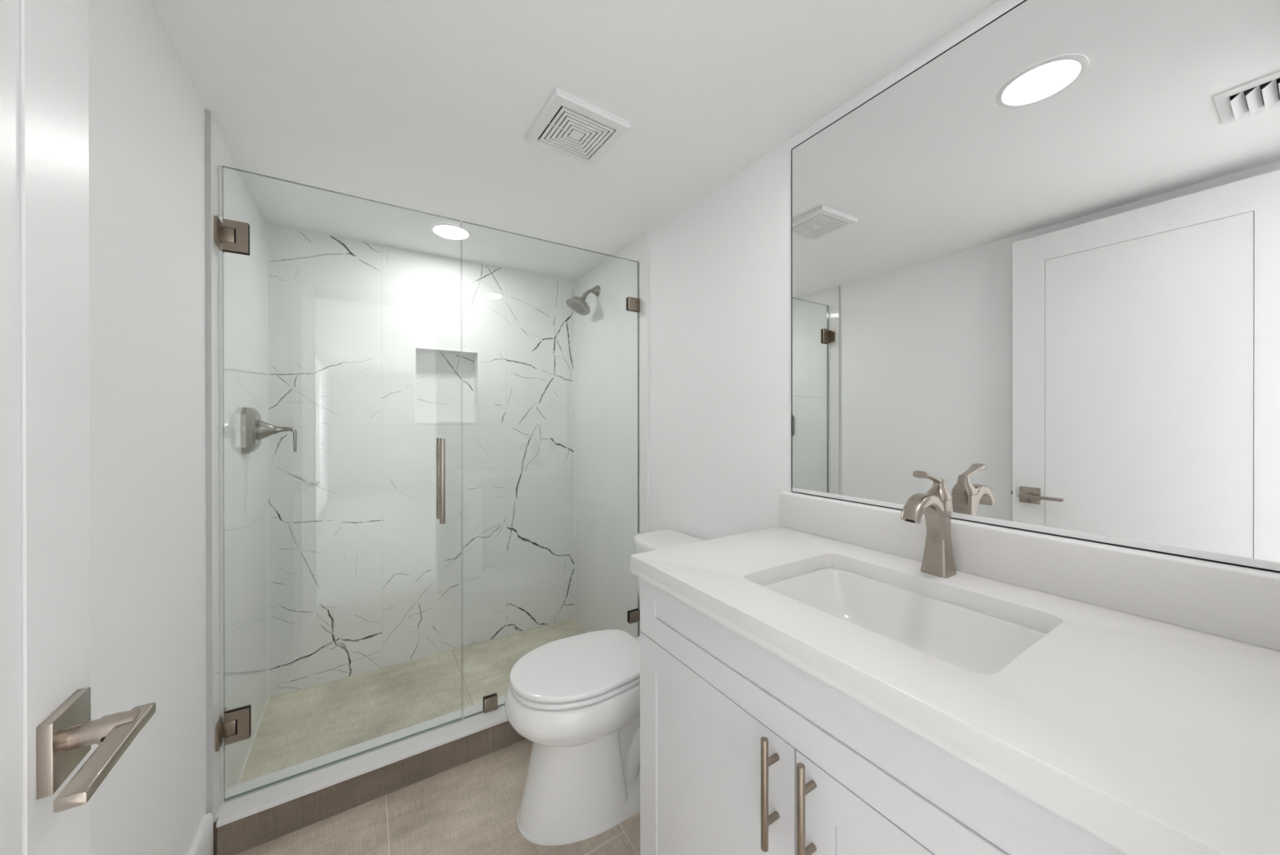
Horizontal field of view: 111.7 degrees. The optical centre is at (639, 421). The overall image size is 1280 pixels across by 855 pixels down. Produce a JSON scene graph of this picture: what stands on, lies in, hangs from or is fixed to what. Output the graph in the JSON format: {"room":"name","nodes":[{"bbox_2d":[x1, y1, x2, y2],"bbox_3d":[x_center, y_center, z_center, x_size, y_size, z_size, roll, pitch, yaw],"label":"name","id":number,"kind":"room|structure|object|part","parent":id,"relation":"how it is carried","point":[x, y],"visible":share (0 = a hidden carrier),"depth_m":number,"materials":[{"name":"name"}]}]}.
{"room":"bathroom","nodes":[
{"label":"bathroom","id":0,"kind":"room"},
{"bbox_2d":[88,0,267,854],"bbox_3d":[-1.083,0.182,0.919,0.110,2.130,2.740,0,0,-32],"label":"wall","id":1,"kind":"structure","parent":0,"point":[147,315],"depth_m":0.97,"materials":[{"name":"white paint"}]},
{"bbox_2d":[187,812,213,854],"bbox_3d":[-0.765,1.172,0.518,0.018,0.151,1.652,0,0,-32],"label":"baseboard","id":2,"kind":"structure","parent":1,"relation":"attached to","point":[202,844],"depth_m":1.17,"materials":[{"name":"white paint"}]},
{"bbox_2d":[204,109,213,814],"bbox_3d":[-1.223,0.127,1.232,0.013,2.019,0.004,0,0,-32],"label":"trim","id":3,"kind":"structure","parent":1,"relation":"attached to","point":[207,113],"depth_m":1.23,"materials":[{"name":"grey brushed metal"}]},
{"bbox_2d":[240,407,297,453],"bbox_3d":[-1.385,0.031,1.635,0.147,0.166,0.166,0,0,-32],"label":"shower valve","id":4,"kind":"object","parent":1,"relation":"attached to","point":[254,429],"visible":1,"depth_m":1.57,"materials":[{"name":"silver metal"}]},
{"bbox_3d":[-1.352,0.064,1.655,0.070,0.100,0.033,0,0,-32],"label":"lever","id":5,"kind":"part","parent":4,"relation":"part of","materials":[{"name":"silver metal"}]},
{"bbox_2d":[213,165,462,800],"bbox_3d":[-0.970,0.186,1.479,0.680,1.907,0.105,0,0,-32],"label":"shower door","id":6,"kind":"structure","parent":1,"relation":"attached to","point":[233,725],"depth_m":1.32,"materials":[{"name":"clear glass"}]},
{"bbox_3d":[-1.257,-0.560,1.300,0.006,0.080,0.099,0,0,-32],"label":"wall plate","id":7,"kind":"part","parent":6,"relation":"part of","materials":[{"name":"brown metal"}]},
{"bbox_3d":[-1.256,0.922,1.302,0.006,0.080,0.099,0,0,-32],"label":"wall plate","id":8,"kind":"part","parent":6,"relation":"part of","materials":[{"name":"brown metal"}]},
{"bbox_2d":[267,223,574,697],"bbox_3d":[-1.069,0.179,2.384,1.506,2.130,0.120,0,0,-32],"label":"wall","id":9,"kind":"structure","parent":0,"point":[365,575],"depth_m":2.23,"materials":[{"name":"white stone"}]},
{"bbox_2d":[237,223,590,784],"bbox_3d":[-0.827,0.174,2.002,1.482,2.117,0.783,0,0,-32],"label":"trim","id":10,"kind":"structure","parent":9,"relation":"attached to","point":[267,224],"depth_m":1.94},
{"bbox_2d":[413,346,479,423],"bbox_3d":[-1.034,-0.192,2.336,0.325,0.402,0.006,0,0,-32],"label":"trim","id":11,"kind":"structure","parent":9,"relation":"attached to","point":[415,347],"depth_m":2.32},
{"bbox_2d":[235,617,639,854],"bbox_3d":[0.756,1.277,1.934,4.520,0.092,2.596,0,0,-32],"label":"floor","id":12,"kind":"structure","parent":0,"point":[471,807],"depth_m":1.58,"materials":[{"name":"beige tile"}]},
{"bbox_2d":[213,694,526,854],"bbox_3d":[-0.619,1.188,1.689,1.493,0.114,0.170,0,0,-32],"label":"shower curb","id":13,"kind":"object","parent":12,"relation":"on","point":[244,822],"visible":0.78,"depth_m":1.43,"materials":[{"name":"white stone"}]},
{"bbox_2d":[462,220,639,719],"bbox_3d":[-0.344,0.185,1.878,0.798,1.907,0.028,0,0,-32],"label":"fixed glass panel","id":14,"kind":"object","parent":13,"relation":"on","point":[490,702],"visible":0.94,"depth_m":2.05,"materials":[{"name":"clear glass"}]},
{"bbox_2d":[504,528,702,845],"bbox_3d":[-0.082,0.852,1.506,0.753,0.786,0.420,0,0,-32],"label":"toilet","id":15,"kind":"object","parent":12,"relation":"on","point":[576,698],"visible":0.72,"depth_m":1.31,"materials":[{"name":"white ceramic"}]},
{"bbox_3d":[-0.194,0.794,1.435,0.458,0.020,0.349,0,0,-32],"label":"lid","id":16,"kind":"part","parent":15,"relation":"part of","materials":[{"name":"white plastic"}]},
{"bbox_3d":[-0.194,0.817,1.435,0.454,0.017,0.346,0,0,-32],"label":"seat","id":17,"kind":"part","parent":15,"relation":"part of","materials":[{"name":"white plastic"}]},
{"bbox_3d":[0.151,0.666,1.653,0.202,0.324,0.400,0,0,-32],"label":"tank","id":18,"kind":"part","parent":15,"relation":"part of","materials":[{"name":"white ceramic"}]},
{"bbox_3d":[0.142,0.481,1.647,0.222,0.046,0.420,0,0,-32],"label":"tank lid","id":19,"kind":"part","parent":15,"relation":"part of","materials":[{"name":"white ceramic"}]},
{"bbox_2d":[640,577,1128,854],"bbox_3d":[0.464,0.809,0.826,0.583,0.872,0.924,0,0,-32],"label":"vanity cabinet","id":20,"kind":"object","parent":12,"relation":"on","point":[744,750],"visible":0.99,"depth_m":0.70,"materials":[{"name":"white paint"}]},
{"bbox_3d":[0.131,0.836,0.890,0.018,0.630,0.460,0,0,-32],"label":"cabinet door","id":21,"kind":"part","parent":20,"relation":"part of","materials":[{"name":"white paint"}]},
{"bbox_3d":[0.212,0.604,0.711,0.036,0.178,0.012,0,0,-32],"label":"bar handle","id":22,"kind":"part","parent":20,"relation":"part of","materials":[{"name":"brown metal"}]},
{"bbox_3d":[0.250,0.600,0.652,0.036,0.178,0.012,0,0,-32],"label":"bar handle","id":23,"kind":"part","parent":20,"relation":"part of","materials":[{"name":"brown metal"}]},
{"bbox_3d":[0.379,0.836,0.499,0.018,0.630,0.460,0,0,-32],"label":"cabinet door","id":24,"kind":"part","parent":20,"relation":"part of","materials":[{"name":"white paint"}]},
{"bbox_2d":[630,525,1279,854],"bbox_3d":[0.467,0.350,0.833,0.570,0.042,0.936,0,0,-32],"label":"countertop","id":25,"kind":"structure","parent":20,"relation":"on","point":[1149,736],"depth_m":0.54,"materials":[{"name":"white stone"}]},
{"bbox_2d":[759,564,1050,674],"bbox_3d":[0.465,0.430,0.829,0.363,0.142,0.478,0,0,-32],"label":"sink","id":26,"kind":"object","parent":25,"relation":"in","point":[971,638],"visible":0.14,"depth_m":0.92,"materials":[{"name":"white ceramic"}]},
{"bbox_2d":[900,470,956,577],"bbox_3d":[0.607,0.215,0.919,0.158,0.227,0.054,0,0,-32],"label":"faucet","id":27,"kind":"object","parent":25,"relation":"on","point":[938,559],"visible":1,"depth_m":0.93,"materials":[{"name":"silver metal"}]},
{"bbox_3d":[0.603,0.206,0.916,0.147,0.111,0.038,0,0,-32],"label":"spout","id":28,"kind":"part","parent":27,"relation":"part of","materials":[{"name":"silver metal"}]},
{"bbox_3d":[0.620,0.119,0.927,0.095,0.035,0.028,0,0,-32],"label":"lever","id":29,"kind":"part","parent":27,"relation":"part of","materials":[{"name":"silver metal"}]},
{"bbox_2d":[149,0,998,280],"bbox_3d":[2.367,-0.924,-0.617,4.520,0.080,9.026,0,0,-32],"label":"ceiling","id":30,"kind":"structure","parent":0,"point":[428,106],"depth_m":1.16,"materials":[{"name":"white paint"}]},
{"bbox_2d":[430,222,471,239],"bbox_3d":[-0.880,-0.883,2.022,0.178,0.004,0.178,0,0,-32],"label":"recessed light","id":31,"kind":"object","parent":30,"relation":"in","point":[448,231],"visible":0.98,"depth_m":2.02,"materials":[{"name":"white plastic"}]},
{"bbox_2d":[524,86,631,165],"bbox_3d":[-0.192,-0.874,1.310,0.236,0.020,0.236,0,0,-35],"label":"exhaust fan","id":32,"kind":"object","parent":30,"relation":"attached to","point":[568,125],"visible":1,"depth_m":1.28,"materials":[{"name":"white plastic"}]},
{"bbox_2d":[539,106,614,158],"bbox_3d":[-0.192,-0.867,1.310,0.176,0.004,0.176,0,0,-32],"label":"grille","id":33,"kind":"object","parent":32,"relation":"attached to","point":[571,131],"depth_m":1.30,"materials":[{"name":"white plastic"}]},
{"bbox_2d":[574,0,1023,637],"bbox_3d":[0.263,0.179,1.771,0.112,2.130,2.740,0,0,-32],"label":"wall","id":34,"kind":"structure","parent":0,"point":[720,267],"depth_m":1.76,"materials":[{"name":"white paint"}]},
{"bbox_2d":[566,284,600,315],"bbox_3d":[-0.313,-0.683,2.405,0.180,0.173,0.134,0,0,-32],"label":"showerhead","id":35,"kind":"object","parent":34,"relation":"attached to","point":[579,304],"visible":1,"depth_m":2.39,"materials":[{"name":"silver metal"}]},
{"bbox_3d":[-0.282,-0.723,2.425,0.069,0.050,0.021,0,0,-32],"label":"arm","id":36,"kind":"part","parent":35,"relation":"part of","materials":[{"name":"silver metal"}]},
{"bbox_2d":[646,231,649,531],"bbox_3d":[0.039,0.124,2.031,0.013,2.019,0.004,0,0,-32],"label":"trim","id":37,"kind":"structure","parent":34,"relation":"attached to","point":[647,233],"depth_m":2.03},
{"bbox_2d":[779,490,1279,651],"bbox_3d":[0.700,0.274,0.981,0.020,0.110,0.936,0,0,-32],"label":"backsplash","id":38,"kind":"structure","parent":34,"relation":"attached to","point":[1232,602],"depth_m":0.79,"materials":[{"name":"white stone"}]},
{"bbox_2d":[791,0,1279,573],"bbox_3d":[0.713,-0.314,0.970,0.007,1.065,0.900,0,0,-32],"label":"wall mirror","id":39,"kind":"object","parent":34,"relation":"attached to","point":[1035,273],"visible":1,"depth_m":0.83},
{"bbox_3d":[1.451,0.180,0.834,4.320,2.130,0.115,0,0,-32],"label":"wall","id":40,"kind":"structure","parent":0,"visible":0},
{"bbox_2d":[0,0,155,854],"bbox_3d":[-0.427,0.212,0.197,0.099,2.052,0.763,0,0,-32],"label":"door","id":41,"kind":"structure","parent":40,"relation":"in","point":[50,775],"depth_m":0.43,"materials":[{"name":"white wood"}]},
{"bbox_3d":[-0.601,0.332,0.454,0.010,0.071,0.071,0,0,-32],"label":"handle","id":42,"kind":"part","parent":41,"relation":"part of","materials":[{"name":"silver metal"}]},
{"bbox_3d":[-0.534,0.332,0.439,0.022,0.013,0.143,0,0,-32],"label":"lever","id":43,"kind":"part","parent":41,"relation":"part of","materials":[{"name":"silver metal"}]}
]}

